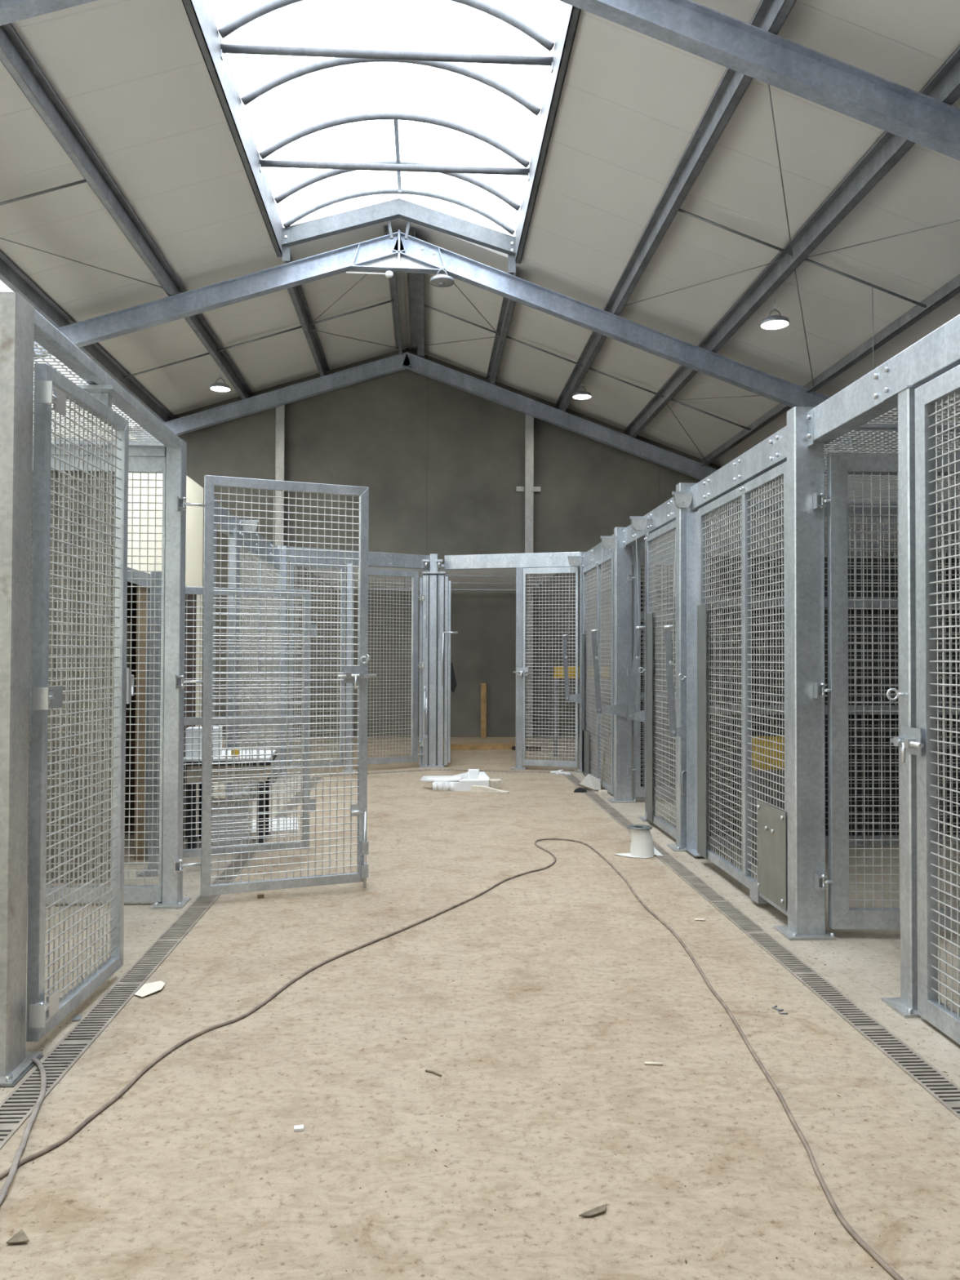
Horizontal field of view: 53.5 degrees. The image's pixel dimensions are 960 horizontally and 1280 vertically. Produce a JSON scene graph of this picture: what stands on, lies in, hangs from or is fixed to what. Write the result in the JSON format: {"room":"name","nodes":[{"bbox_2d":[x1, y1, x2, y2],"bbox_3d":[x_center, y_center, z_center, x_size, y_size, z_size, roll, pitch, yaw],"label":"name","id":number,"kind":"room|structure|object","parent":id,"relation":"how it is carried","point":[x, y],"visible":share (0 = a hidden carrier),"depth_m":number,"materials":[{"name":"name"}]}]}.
{"room":"animal kennel building","nodes":[
{"label":"animal kennel building","id":0,"kind":"room"},
{"bbox_2d":[32,362,203,726],"bbox_3d":[-4.783,-0.811,4.955,0.003,5.010,28.400,0,-1,-3],"label":"wall","id":1,"kind":"structure","parent":0,"point":[194,491],"depth_m":16.09,"materials":[{"name":"white"}]},
{"bbox_2d":[0,0,407,415],"bbox_3d":[-3.087,-5.532,5.136,4.800,1.602,28.400,0,-1,-3],"label":"ceiling","id":2,"kind":"structure","parent":0,"point":[133,76],"depth_m":11.51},
{"bbox_2d":[128,347,721,737],"bbox_3d":[-1.412,-2.000,19.516,13.150,7.945,0.250,0,-1,-3],"label":"wall","id":3,"kind":"structure","parent":0,"point":[442,465],"depth_m":19.42,"materials":[{"name":"grey concrete"}]},
{"bbox_2d":[0,737,959,1279],"bbox_3d":[-0.622,1.788,5.142,13.750,0.150,29.000,0,-1,-3],"label":"floor","id":4,"kind":"structure","parent":0,"point":[539,1152],"depth_m":3.65,"materials":[{"name":"concrete"}]},
{"bbox_2d":[6,1229,29,1244],"bbox_3d":[-1.266,1.656,2.636,0.057,0.007,0.058,0,-1,16],"label":"stone","id":5,"kind":"object","parent":4,"relation":"on","point":[20,1237],"visible":1,"depth_m":2.63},
{"bbox_2d":[0,291,43,1088],"bbox_3d":[-1.908,0.167,3.739,0.310,3.030,0.295,0,-1,-3],"label":"post","id":6,"kind":"object","parent":4,"relation":"on","point":[16,313],"visible":1,"depth_m":3.69,"materials":[{"name":"metal"}]},
{"bbox_2d":[26,363,133,1041],"bbox_3d":[-1.784,0.254,4.356,0.107,2.760,1.115,0,-1,-1],"label":"gate","id":7,"kind":"object","parent":6,"relation":"attached to","point":[51,387],"visible":1,"depth_m":4.23,"materials":[{"name":"metal"}]},
{"bbox_2d":[34,308,182,448],"bbox_3d":[-1.935,-1.242,5.037,0.170,0.175,2.364,0,-1,-3],"label":"header rail","id":8,"kind":"object","parent":6,"relation":"attached to","point":[106,388],"visible":0.73,"depth_m":4.75,"materials":[{"name":"metal"}]},
{"bbox_2d":[32,332,173,447],"bbox_3d":[-3.328,-1.306,4.971,2.800,0.040,2.350,0,-1,-3],"label":"roof mesh","id":9,"kind":"structure","parent":8,"relation":"attached to","point":[140,440],"depth_m":5.56,"materials":[{"name":"metal"}]},
{"bbox_2d":[0,1057,46,1204],"bbox_3d":[-1.528,1.653,3.133,0.093,0.024,1.415,1,-1,-18],"label":"power cable","id":10,"kind":"object","parent":4,"relation":"on","point":[14,1166],"visible":1,"depth_m":3.20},
{"bbox_2d":[26,444,166,903],"bbox_3d":[-3.435,0.201,6.174,2.735,3.000,0.100,0,-1,-3],"label":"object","id":11,"kind":"structure","parent":4,"relation":"on","point":[148,460],"depth_m":6.23,"materials":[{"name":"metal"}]},
{"bbox_2d":[137,572,161,876],"bbox_3d":[-2.439,0.617,7.129,0.175,2.250,0.210,0,-1,-3],"label":"post","id":12,"kind":"object","parent":4,"relation":"on","point":[158,575],"visible":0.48,"depth_m":7.09,"materials":[{"name":"metal"}]},
{"bbox_2d":[182,586,316,857],"bbox_3d":[-1.882,0.624,7.375,1.225,2.050,0.060,1,-1,-22],"label":"gate","id":13,"kind":"object","parent":12,"relation":"attached to","point":[192,720],"visible":0.56,"depth_m":7.41,"materials":[{"name":"metal"}]},
{"bbox_2d":[134,981,164,997],"bbox_3d":[-1.595,1.688,4.608,0.113,0.007,0.210,0,-1,-3],"label":"paper scrap","id":14,"kind":"object","parent":4,"relation":"on","point":[146,989],"visible":1,"depth_m":4.61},
{"bbox_2d":[124,567,196,860],"bbox_3d":[-3.586,0.330,8.107,2.081,2.853,1.220,0,-1,-3],"label":"panel","id":15,"kind":"object","parent":4,"relation":"on","point":[133,789],"visible":0.09,"depth_m":7.60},
{"bbox_2d":[0,776,322,1150],"bbox_3d":[-1.859,1.739,6.976,0.140,0.006,11.800,0,-1,-3],"label":"floor drain","id":16,"kind":"object","parent":4,"relation":"on","point":[16,1108],"visible":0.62,"depth_m":4.29,"materials":[{"name":"metal"}]},
{"bbox_2d":[149,439,191,909],"bbox_3d":[-2.017,0.208,6.254,0.205,3.040,0.240,0,-1,-3],"label":"post","id":17,"kind":"object","parent":4,"relation":"on","point":[172,897],"visible":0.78,"depth_m":6.20,"materials":[{"name":"metal"}]},
{"bbox_2d":[173,475,376,896],"bbox_3d":[-1.353,0.318,6.408,1.332,2.790,0.099,1,-1,-22],"label":"gate","id":18,"kind":"object","parent":17,"relation":"attached to","point":[355,674],"visible":1,"depth_m":6.44,"materials":[{"name":"metal"}]},
{"bbox_2d":[211,496,217,798],"bbox_3d":[-2.536,0.215,8.949,0.160,3.120,0.220,0,-1,-3],"label":"post","id":19,"kind":"object","parent":4,"relation":"on","point":[215,498],"visible":0.17,"depth_m":8.95,"materials":[{"name":"metal"}]},
{"bbox_2d":[183,750,276,848],"bbox_3d":[-2.174,1.380,8.287,0.740,0.770,0.720,0,-1,-8],"label":"bench","id":20,"kind":"object","parent":4,"relation":"on","point":[268,757],"visible":0.41,"depth_m":8.00,"materials":[{"name":"grey metal"}]},
{"bbox_2d":[186,726,222,756],"bbox_3d":[-2.365,0.871,8.166,0.280,0.240,0.200,0,-1,-9],"label":"storage box","id":21,"kind":"object","parent":20,"relation":"on","point":[195,734],"visible":0.58,"depth_m":8.06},
{"bbox_2d":[210,797,251,845],"bbox_3d":[-2.196,1.584,8.312,0.360,0.360,0.320,0,-1,-9],"label":"storage box","id":22,"kind":"object","parent":4,"relation":"on","point":[222,805],"visible":0.34,"depth_m":8.16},
{"bbox_2d":[226,528,239,798],"bbox_3d":[-2.583,0.318,9.897,0.195,2.950,0.220,0,-1,-3],"label":"post","id":23,"kind":"object","parent":4,"relation":"on","point":[232,542],"visible":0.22,"depth_m":9.86,"materials":[{"name":"metal"}]},
{"bbox_2d":[216,502,279,562],"bbox_3d":[-2.658,-1.178,11.006,0.116,0.200,3.970,0,-1,-3],"label":"header beam","id":24,"kind":"structure","parent":23,"relation":"attached to","point":[224,512],"depth_m":10.37,"materials":[{"name":"metal"}]},
{"bbox_2d":[236,539,281,799],"bbox_3d":[-2.629,0.380,11.425,0.085,2.840,2.920,0,-1,-3],"label":"mesh screen","id":25,"kind":"object","parent":4,"relation":"on","point":[246,550],"visible":0.34,"depth_m":11.34,"materials":[{"name":"metal"}]},
{"bbox_2d":[250,817,298,834],"bbox_3d":[-2.019,1.769,9.070,0.560,0.020,0.700,0,-1,-12],"label":"board","id":26,"kind":"object","parent":4,"relation":"on","point":[281,821],"visible":0.29,"depth_m":9.01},
{"bbox_2d":[273,404,284,709],"bbox_3d":[-4.021,-1.395,19.118,0.500,6.703,0.190,0,-1,-3],"label":"wall post","id":27,"kind":"object","parent":4,"relation":"on","point":[280,411],"visible":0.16,"depth_m":19.06,"materials":[{"name":"metal"}]},
{"bbox_2d":[272,545,289,777],"bbox_3d":[-2.703,0.284,12.976,0.220,3.130,0.240,0,-1,-3],"label":"post","id":28,"kind":"object","parent":4,"relation":"on","point":[284,552],"visible":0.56,"depth_m":12.93,"materials":[{"name":"metal"}]},
{"bbox_2d":[288,561,345,768],"bbox_3d":[-2.261,0.345,13.216,0.797,2.820,0.050,1,-1,-30],"label":"mesh screen","id":29,"kind":"object","parent":28,"relation":"attached to","point":[340,762],"visible":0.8,"depth_m":13.25,"materials":[{"name":"metal"}]},
{"bbox_2d":[288,546,430,569],"bbox_3d":[-1.694,-1.166,13.619,2.323,0.200,0.116,1,-1,-30],"label":"header beam","id":30,"kind":"structure","parent":28,"relation":"attached to","point":[375,558],"depth_m":13.65,"materials":[{"name":"metal"}]},
{"bbox_2d":[340,563,355,773],"bbox_3d":[-1.849,0.391,13.463,0.200,2.940,0.220,0,-1,-3],"label":"post","id":31,"kind":"object","parent":4,"relation":"on","point":[348,605],"visible":0.84,"depth_m":13.42,"materials":[{"name":"metal"}]},
{"bbox_2d":[130,351,717,479],"bbox_3d":[-1.388,-1.905,19.090,13.110,7.740,0.160,0,-1,-3],"label":"roof rafter","id":32,"kind":"object","parent":4,"relation":"on","point":[384,366],"visible":0.33,"depth_m":19.17,"materials":[{"name":"metal"}]},
{"bbox_2d":[409,553,457,767],"bbox_3d":[-0.672,0.301,14.102,0.701,3.150,0.275,0,-1,2],"label":"post","id":33,"kind":"object","parent":4,"relation":"on","point":[432,702],"visible":1,"depth_m":14.06,"materials":[{"name":"metal"}]},
{"bbox_2d":[356,568,424,764],"bbox_3d":[-1.282,0.384,13.785,1.029,2.790,0.060,1,-1,-30],"label":"gate","id":34,"kind":"object","parent":33,"relation":"attached to","point":[414,575],"visible":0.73,"depth_m":13.83,"materials":[{"name":"metal"}]},
{"bbox_2d":[34,230,852,488],"bbox_3d":[-1.085,-2.013,13.699,13.110,7.760,0.160,0,-1,-3],"label":"roof rafter","id":35,"kind":"object","parent":4,"relation":"on","point":[380,254],"visible":0.77,"depth_m":13.77,"materials":[{"name":"metal"}]},
{"bbox_2d":[0,250,174,422],"bbox_3d":[-5.437,-4.653,4.988,0.180,0.193,28.400,0,-1,-3],"label":"roof purlin","id":36,"kind":"structure","parent":35,"relation":"on","point":[13,277],"depth_m":13.49,"materials":[{"name":"metal"}]},
{"bbox_2d":[0,22,253,399],"bbox_3d":[-3.868,-5.140,5.085,0.170,0.193,28.400,0,-1,-3],"label":"roof purlin","id":37,"kind":"structure","parent":35,"relation":"on","point":[15,57],"depth_m":10.28,"materials":[{"name":"metal"}]},
{"bbox_2d":[0,178,86,205],"bbox_3d":[-4.949,-4.800,10.327,1.580,0.527,0.029,0,-1,-3],"label":"tie","id":38,"kind":"object","parent":37,"relation":"attached to","point":[84,180],"visible":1,"depth_m":10.33,"materials":[{"name":"metal"}]},
{"bbox_2d":[0,237,162,288],"bbox_3d":[-5.037,-4.724,11.874,0.012,0.492,3.358,0,-1,24],"label":"wire","id":39,"kind":"object","parent":37,"relation":"attached to","point":[0,237],"visible":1,"depth_m":11.89,"materials":[{"name":"metal"}]},
{"bbox_2d":[122,352,209,378],"bbox_3d":[-5.280,-4.693,16.217,1.580,0.527,0.029,0,-1,-3],"label":"tie","id":40,"kind":"object","parent":37,"relation":"attached to","point":[206,353],"visible":1,"depth_m":16.20,"materials":[{"name":"metal"}]},
{"bbox_2d":[284,253,329,376],"bbox_3d":[-2.964,-5.413,16.485,0.160,0.193,5.550,0,-1,-3],"label":"roof purlin","id":41,"kind":"structure","parent":35,"relation":"on","point":[296,293],"depth_m":16.36,"materials":[{"name":"metal"}]},
{"bbox_2d":[383,225,402,355],"bbox_3d":[-1.484,-5.872,16.577,0.140,0.193,5.550,0,-1,-3],"label":"roof purlin","id":42,"kind":"structure","parent":35,"relation":"on","point":[393,280],"depth_m":16.77,"materials":[{"name":"metal"}]},
{"bbox_2d":[404,227,424,358],"bbox_3d":[-1.105,-5.842,16.598,0.280,0.193,5.550,0,-1,-3],"label":"roof purlin","id":43,"kind":"structure","parent":35,"relation":"on","point":[415,282],"depth_m":16.76,"materials":[{"name":"metal"}]},
{"bbox_2d":[430,265,454,287],"bbox_3d":[-0.544,-5.246,13.688,0.350,0.272,0.350,0,-1,-3],"label":"lamp","id":44,"kind":"object","parent":35,"relation":"hanging from","point":[438,280],"visible":1,"depth_m":13.63,"materials":[{"name":"metal"}]},
{"bbox_2d":[486,272,515,384],"bbox_3d":[0.361,-5.306,16.670,0.160,0.193,5.550,0,-1,-3],"label":"roof purlin","id":45,"kind":"structure","parent":35,"relation":"on","point":[508,305],"depth_m":16.59,"materials":[{"name":"metal"}]},
{"bbox_2d":[555,0,796,411],"bbox_3d":[2.422,-4.990,5.436,0.170,0.193,28.400,0,-1,-3],"label":"roof purlin","id":46,"kind":"structure","parent":35,"relation":"on","point":[770,15],"depth_m":10.13,"materials":[{"name":"metal"}]},
{"bbox_2d":[667,206,793,255],"bbox_3d":[2.838,-4.633,10.762,1.442,0.547,0.029,0,-1,-3],"label":"tie","id":47,"kind":"object","parent":46,"relation":"attached to","point":[679,210],"visible":0.95,"depth_m":10.75,"materials":[{"name":"metal"}]},
{"bbox_2d":[622,44,959,438],"bbox_3d":[3.848,-4.468,5.506,0.190,0.193,28.400,0,-1,-3],"label":"roof purlin","id":48,"kind":"structure","parent":35,"relation":"on","point":[944,86],"depth_m":10.15,"materials":[{"name":"metal"}]},
{"bbox_2d":[624,257,789,306],"bbox_3d":[2.751,-4.579,12.309,0.012,0.511,3.297,1,-1,-28],"label":"wire","id":49,"kind":"object","parent":48,"relation":"attached to","point":[788,257],"visible":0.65,"depth_m":11.98,"materials":[{"name":"metal"}]},
{"bbox_2d":[760,299,789,329],"bbox_3d":[3.653,-4.055,11.799,0.350,0.320,0.350,0,-1,-3],"label":"lamp","id":50,"kind":"object","parent":48,"relation":"hanging from","point":[774,322],"visible":1,"depth_m":11.73,"materials":[{"name":"metal"}]},
{"bbox_2d":[804,257,926,307],"bbox_3d":[4.324,-4.089,10.835,1.562,0.590,0.029,0,-1,-3],"label":"tie","id":51,"kind":"object","parent":48,"relation":"attached to","point":[806,259],"visible":0.9,"depth_m":10.83,"materials":[{"name":"metal"}]},
{"bbox_2d":[701,274,959,466],"bbox_3d":[5.394,-3.904,5.583,0.180,0.193,28.400,0,-1,-3],"label":"roof purlin","id":52,"kind":"structure","parent":35,"relation":"on","point":[951,288],"depth_m":12.48,"materials":[{"name":"metal"}]},
{"bbox_2d":[0,838,904,1279],"bbox_3d":[-0.324,1.708,5.241,2.971,0.015,6.365,0,-1,-3],"label":"power cable","id":53,"kind":"object","parent":4,"relation":"on","point":[842,1220],"visible":1,"depth_m":3.82,"materials":[{"name":"rubber"}]},
{"bbox_2d":[419,768,488,791],"bbox_3d":[-0.315,1.716,11.670,0.860,0.235,0.310,0,-1,0],"label":"foam packing","id":54,"kind":"object","parent":4,"relation":"on","point":[460,782],"visible":0.98,"depth_m":11.58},
{"bbox_2d":[0,800,951,1277],"bbox_3d":[-0.159,1.740,6.640,4.524,0.004,8.939,0,-1,-3],"label":"debris","id":55,"kind":"object","parent":4,"relation":"on","point":[686,1262],"visible":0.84,"depth_m":4.21,"materials":[{"name":"soil"}]},
{"bbox_2d":[0,0,959,160],"bbox_3d":[-0.734,-2.126,7.450,13.110,7.760,0.160,0,-1,-3],"label":"roof beam","id":56,"kind":"structure","parent":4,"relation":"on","point":[717,37],"depth_m":7.66,"materials":[{"name":"metal"}]},
{"bbox_2d":[768,84,793,257],"bbox_3d":[2.922,-4.590,9.263,0.012,0.510,3.207,0,-1,22],"label":"wire","id":57,"kind":"object","parent":56,"relation":"attached to","point":[768,84],"visible":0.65,"depth_m":9.21,"materials":[{"name":"metal"}]},
{"bbox_2d":[802,219,959,258],"bbox_3d":[4.407,-4.047,9.337,0.012,0.552,3.261,1,-1,-31],"label":"wire","id":58,"kind":"object","parent":56,"relation":"attached to","point":[957,220],"visible":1,"depth_m":9.76,"materials":[{"name":"metal"}]},
{"bbox_2d":[450,743,514,750],"bbox_3d":[0.003,1.878,16.745,1.200,0.100,0.100,0,-1,-9],"label":"plank","id":59,"kind":"object","parent":4,"relation":"on","point":[453,746],"visible":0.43,"depth_m":16.70,"materials":[{"name":"brown wood"}]},
{"bbox_2d":[480,683,486,737],"bbox_3d":[0.072,1.425,19.309,0.110,1.100,0.045,0,-1,-3],"label":"plank","id":60,"kind":"object","parent":4,"relation":"on","point":[483,686],"visible":1,"depth_m":19.29,"materials":[{"name":"brown wood"}]},
{"bbox_2d":[471,785,509,793],"bbox_3d":[0.123,1.788,11.400,0.457,0.085,0.055,0,-1,7],"label":"foam packing","id":61,"kind":"object","parent":4,"relation":"on","point":[474,788],"visible":1,"depth_m":11.38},
{"bbox_2d":[511,567,525,769],"bbox_3d":[0.562,0.411,13.858,0.200,2.930,0.220,0,-1,-3],"label":"post","id":62,"kind":"object","parent":4,"relation":"on","point":[519,571],"visible":0.99,"depth_m":13.81,"materials":[{"name":"metal"}]},
{"bbox_2d":[444,551,579,569],"bbox_3d":[0.463,-1.157,13.952,2.045,0.210,0.116,0,-1,16],"label":"header beam","id":63,"kind":"structure","parent":62,"relation":"on","point":[531,560],"depth_m":13.92,"materials":[{"name":"metal"}]},
{"bbox_2d":[304,564,559,590],"bbox_3d":[-0.810,-1.076,16.753,4.050,0.040,4.900,0,-1,-3],"label":"roof mesh","id":64,"kind":"structure","parent":63,"relation":"attached to","point":[475,579],"depth_m":16.65,"materials":[{"name":"metal"}]},
{"bbox_2d":[512,566,578,767],"bbox_3d":[0.943,0.385,13.699,0.935,2.860,0.130,0,-1,16],"label":"gate","id":65,"kind":"object","parent":62,"relation":"attached to","point":[521,671],"visible":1,"depth_m":13.72,"materials":[{"name":"metal"}]},
{"bbox_2d":[515,413,540,737],"bbox_3d":[0.991,-1.323,19.398,0.500,6.604,0.190,0,-1,-3],"label":"wall post","id":66,"kind":"object","parent":4,"relation":"on","point":[530,488],"visible":0.77,"depth_m":19.32,"materials":[{"name":"metal"}]},
{"bbox_2d":[573,551,586,772],"bbox_3d":[1.459,0.310,13.595,0.190,3.130,0.230,0,-1,-3],"label":"post","id":67,"kind":"object","parent":4,"relation":"on","point":[581,553],"visible":0.52,"depth_m":13.55,"materials":[{"name":"metal"}]},
{"bbox_2d":[562,567,582,703],"bbox_3d":[1.305,-0.060,13.496,0.283,1.935,0.064,0,-1,-3],"label":"lever","id":68,"kind":"object","parent":67,"relation":"attached to","point":[577,698],"visible":1,"depth_m":13.48,"materials":[{"name":"metal"}]},
{"bbox_2d":[553,666,608,756],"bbox_3d":[1.668,1.174,15.700,0.900,1.480,0.060,0,-1,-3],"label":"barrier","id":69,"kind":"object","parent":4,"relation":"on","point":[561,668],"visible":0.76,"depth_m":15.68,"materials":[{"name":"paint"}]},
{"bbox_2d":[577,751,604,791],"bbox_3d":[1.397,1.610,11.722,0.303,0.464,0.257,-1,-1,38],"label":"dustpan","id":70,"kind":"object","parent":4,"relation":"on","point":[589,782],"visible":0.92,"depth_m":11.70,"materials":[{"name":"grey plastic"}]},
{"bbox_2d":[582,551,613,795],"bbox_3d":[1.508,0.407,12.213,0.067,2.845,2.130,0,-1,-3],"label":"screen","id":71,"kind":"object","parent":4,"relation":"on","point":[597,735],"visible":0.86,"depth_m":12.14,"materials":[{"name":"metal"}]},
{"bbox_2d":[563,772,658,844],"bbox_3d":[1.347,1.821,10.836,0.136,0.006,5.150,0,-1,-3],"label":"floor drain","id":72,"kind":"object","parent":4,"relation":"on","point":[609,809],"visible":0.73,"depth_m":10.37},
{"bbox_2d":[607,527,636,803],"bbox_3d":[1.611,0.274,10.799,0.290,3.100,0.250,0,-1,-3],"label":"post","id":73,"kind":"object","parent":4,"relation":"on","point":[623,557],"visible":0.86,"depth_m":10.74,"materials":[{"name":"metal"}]},
{"bbox_2d":[582,533,613,568],"bbox_3d":[1.591,-1.135,12.241,0.142,0.230,2.700,0,-1,-3],"label":"header beam","id":74,"kind":"structure","parent":73,"relation":"attached to","point":[595,553],"depth_m":12.56,"materials":[{"name":"metal"}]},
{"bbox_2d":[591,548,626,717],"bbox_3d":[1.443,-0.081,10.689,0.401,1.895,0.064,0,-1,-3],"label":"lever","id":75,"kind":"object","parent":73,"relation":"attached to","point":[620,709],"visible":1,"depth_m":10.67,"materials":[{"name":"metal"}]},
{"bbox_2d":[627,553,729,796],"bbox_3d":[2.242,0.396,10.760,1.155,2.740,0.080,0,-1,0],"label":"gate","id":76,"kind":"object","parent":73,"relation":"attached to","point":[639,791],"visible":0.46,"depth_m":10.75,"materials":[{"name":"metal"}]},
{"bbox_2d":[613,824,663,857],"bbox_3d":[1.298,1.651,7.797,0.338,0.234,0.230,1,-1,-26],"label":"roll","id":77,"kind":"object","parent":4,"relation":"on","point":[642,842],"visible":1,"depth_m":7.75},
{"bbox_2d":[637,532,654,821],"bbox_3d":[1.687,0.362,9.575,0.205,2.880,0.220,0,-1,-3],"label":"post","id":78,"kind":"object","parent":4,"relation":"on","point":[642,818],"visible":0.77,"depth_m":9.53,"materials":[{"name":"metal"}]},
{"bbox_2d":[627,532,644,722],"bbox_3d":[1.596,-0.127,9.507,0.238,1.945,0.064,0,-1,-3],"label":"lever","id":79,"kind":"object","parent":78,"relation":"attached to","point":[638,716],"visible":0.98,"depth_m":9.49,"materials":[{"name":"metal"}]},
{"bbox_2d":[622,497,697,547],"bbox_3d":[1.750,-1.175,9.496,0.142,0.220,2.560,0,-1,-3],"label":"header beam","id":80,"kind":"structure","parent":78,"relation":"on","point":[664,514],"depth_m":9.36,"materials":[{"name":"metal"}]},
{"bbox_2d":[629,515,649,530],"bbox_3d":[1.592,-1.161,9.477,0.200,0.140,0.068,0,-1,-3],"label":"bracket","id":81,"kind":"object","parent":80,"relation":"attached to","point":[638,522],"visible":1,"depth_m":9.45,"materials":[{"name":"metal"}]},
{"bbox_2d":[644,520,675,839],"bbox_3d":[1.697,0.351,8.849,0.067,2.795,1.270,0,-1,-3],"label":"screen","id":82,"kind":"object","parent":4,"relation":"on","point":[665,530],"visible":0.76,"depth_m":9.05,"materials":[{"name":"metal"}]},
{"bbox_2d":[666,482,697,852],"bbox_3d":[1.752,0.220,8.123,0.250,3.110,0.250,0,-1,-3],"label":"post","id":83,"kind":"object","parent":4,"relation":"on","point":[680,846],"visible":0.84,"depth_m":8.07,"materials":[{"name":"metal"}]},
{"bbox_2d":[663,529,686,738],"bbox_3d":[1.682,-0.034,8.027,0.272,1.785,0.064,0,-1,-3],"label":"lever","id":84,"kind":"object","parent":83,"relation":"attached to","point":[681,731],"visible":0.99,"depth_m":8.01,"materials":[{"name":"metal"}]},
{"bbox_2d":[671,491,692,508],"bbox_3d":[1.726,-1.186,8.062,0.200,0.140,0.068,0,-1,-3],"label":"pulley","id":85,"kind":"object","parent":83,"relation":"attached to","point":[682,500],"visible":0.96,"depth_m":8.04,"materials":[{"name":"metal"}]},
{"bbox_2d":[684,511,702,856],"bbox_3d":[1.768,0.341,7.857,0.075,2.820,0.300,0,-1,-3],"label":"post","id":86,"kind":"object","parent":4,"relation":"on","point":[692,597],"visible":0.71,"depth_m":7.94,"materials":[{"name":"metal"}]},
{"bbox_2d":[697,461,787,915],"bbox_3d":[1.806,0.328,6.637,0.076,2.780,1.880,0,-1,-3],"label":"screen","id":87,"kind":"object","parent":4,"relation":"on","point":[771,884],"visible":0.91,"depth_m":6.48,"materials":[{"name":"metal"}]},
{"bbox_2d":[739,764,784,865],"bbox_3d":[2.348,1.399,7.670,0.400,0.740,0.400,0,-1,-3],"label":"bin","id":88,"kind":"object","parent":4,"relation":"on","point":[775,771],"visible":0.29,"depth_m":7.47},
{"bbox_2d":[752,736,784,769],"bbox_3d":[2.349,0.908,7.679,0.360,0.240,0.300,0,-1,-3],"label":"crate","id":89,"kind":"object","parent":88,"relation":"on","point":[763,737],"visible":0.2,"depth_m":7.53,"materials":[{"name":"plastic"}]},
{"bbox_2d":[633,542,955,799],"bbox_3d":[3.617,0.358,10.923,3.750,2.910,0.065,0,-1,-3],"label":"wall","id":90,"kind":"structure","parent":4,"relation":"on","point":[641,546],"depth_m":10.84,"materials":[{"name":"metal"}]},
{"bbox_2d":[607,503,959,564],"bbox_3d":[3.628,-1.126,10.943,3.740,0.040,5.200,0,-1,-3],"label":"roof mesh","id":91,"kind":"structure","parent":90,"relation":"on","point":[858,518],"depth_m":10.07,"materials":[{"name":"metal"}]},
{"bbox_2d":[773,406,837,940],"bbox_3d":[1.917,0.180,5.629,0.280,3.100,0.250,0,-1,-3],"label":"post","id":92,"kind":"object","parent":4,"relation":"on","point":[805,464],"visible":0.86,"depth_m":5.57,"materials":[{"name":"metal"}]},
{"bbox_2d":[690,425,786,510],"bbox_3d":[1.908,-1.222,6.911,0.136,0.200,2.380,0,-1,-3],"label":"header beam","id":93,"kind":"structure","parent":92,"relation":"attached to","point":[770,453],"depth_m":6.78,"materials":[{"name":"metal"}]},
{"bbox_2d":[732,394,959,506],"bbox_3d":[3.932,-1.225,5.527,3.740,0.040,5.350,0,-1,-3],"label":"roof mesh","id":94,"kind":"structure","parent":93,"relation":"attached to","point":[890,424],"depth_m":6.04,"materials":[{"name":"metal"}]},
{"bbox_2d":[813,453,959,929],"bbox_3d":[2.550,0.291,5.535,1.205,2.760,0.081,0,-1,0],"label":"gate","id":95,"kind":"object","parent":92,"relation":"attached to","point":[841,916],"visible":0.73,"depth_m":5.53,"materials":[{"name":"metal"}]},
{"bbox_2d":[653,844,959,1119],"bbox_3d":[1.675,1.711,4.771,0.135,0.006,7.000,0,-1,-3],"label":"floor drain","id":96,"kind":"object","parent":4,"relation":"on","point":[944,1091],"visible":0.97,"depth_m":4.49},
{"bbox_2d":[706,505,959,846],"bbox_3d":[3.767,0.310,8.248,3.750,2.910,0.065,0,-1,-3],"label":"wire mesh","id":97,"kind":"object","parent":4,"relation":"on","point":[859,510],"depth_m":8.22,"materials":[{"name":"metal"}]},
{"bbox_2d":[881,385,922,1017],"bbox_3d":[1.995,0.267,4.465,0.213,2.885,0.280,0,-1,-3],"label":"post","id":98,"kind":"object","parent":4,"relation":"on","point":[906,1006],"visible":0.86,"depth_m":4.41,"materials":[{"name":"metal"}]},
{"bbox_2d":[806,314,959,446],"bbox_3d":[2.065,-1.268,4.076,0.142,0.210,3.060,0,-1,-3],"label":"header beam","id":99,"kind":"structure","parent":98,"relation":"on","point":[938,352],"depth_m":4.71,"materials":[{"name":"metal"}]},
{"bbox_2d":[889,364,959,1044],"bbox_3d":[2.001,0.261,3.729,0.115,2.830,1.430,0,-1,-3],"label":"gate","id":100,"kind":"object","parent":98,"relation":"attached to","point":[922,741],"visible":1,"depth_m":4.22,"materials":[{"name":"metal"}]},
{"bbox_2d":[399,0,959,466],"bbox_3d":[2.737,-5.024,5.454,6.870,2.563,28.400,0,-1,-3],"label":"ceiling","id":101,"kind":"structure","parent":0,"point":[631,104],"depth_m":10.88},
{"bbox_2d":[182,0,581,272],"bbox_3d":[-0.719,-5.959,6.078,3.450,1.153,15.000,0,-1,-3],"label":"rooflight","id":102,"kind":"object","parent":101,"relation":"attached to","point":[213,49],"visible":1,"depth_m":11.46,"materials":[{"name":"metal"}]},
{"bbox_2d":[754,392,959,556],"bbox_3d":[6.052,-1.028,5.568,0.200,5.544,28.400,0,-1,-3],"label":"wall","id":103,"kind":"structure","parent":0,"point":[957,550],"depth_m":12.93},
{"bbox_3d":[-7.276,-1.270,4.823,0.200,5.904,28.400,0,-1,-3],"label":"wall","id":104,"kind":"structure","parent":0,"visible":0},
{"bbox_2d":[0,280,137,427],"bbox_3d":[-6.426,-4.452,4.929,1.880,0.596,28.400,0,-1,-3],"label":"window","id":105,"kind":"structure","parent":104,"relation":"in","point":[3,287],"depth_m":15.01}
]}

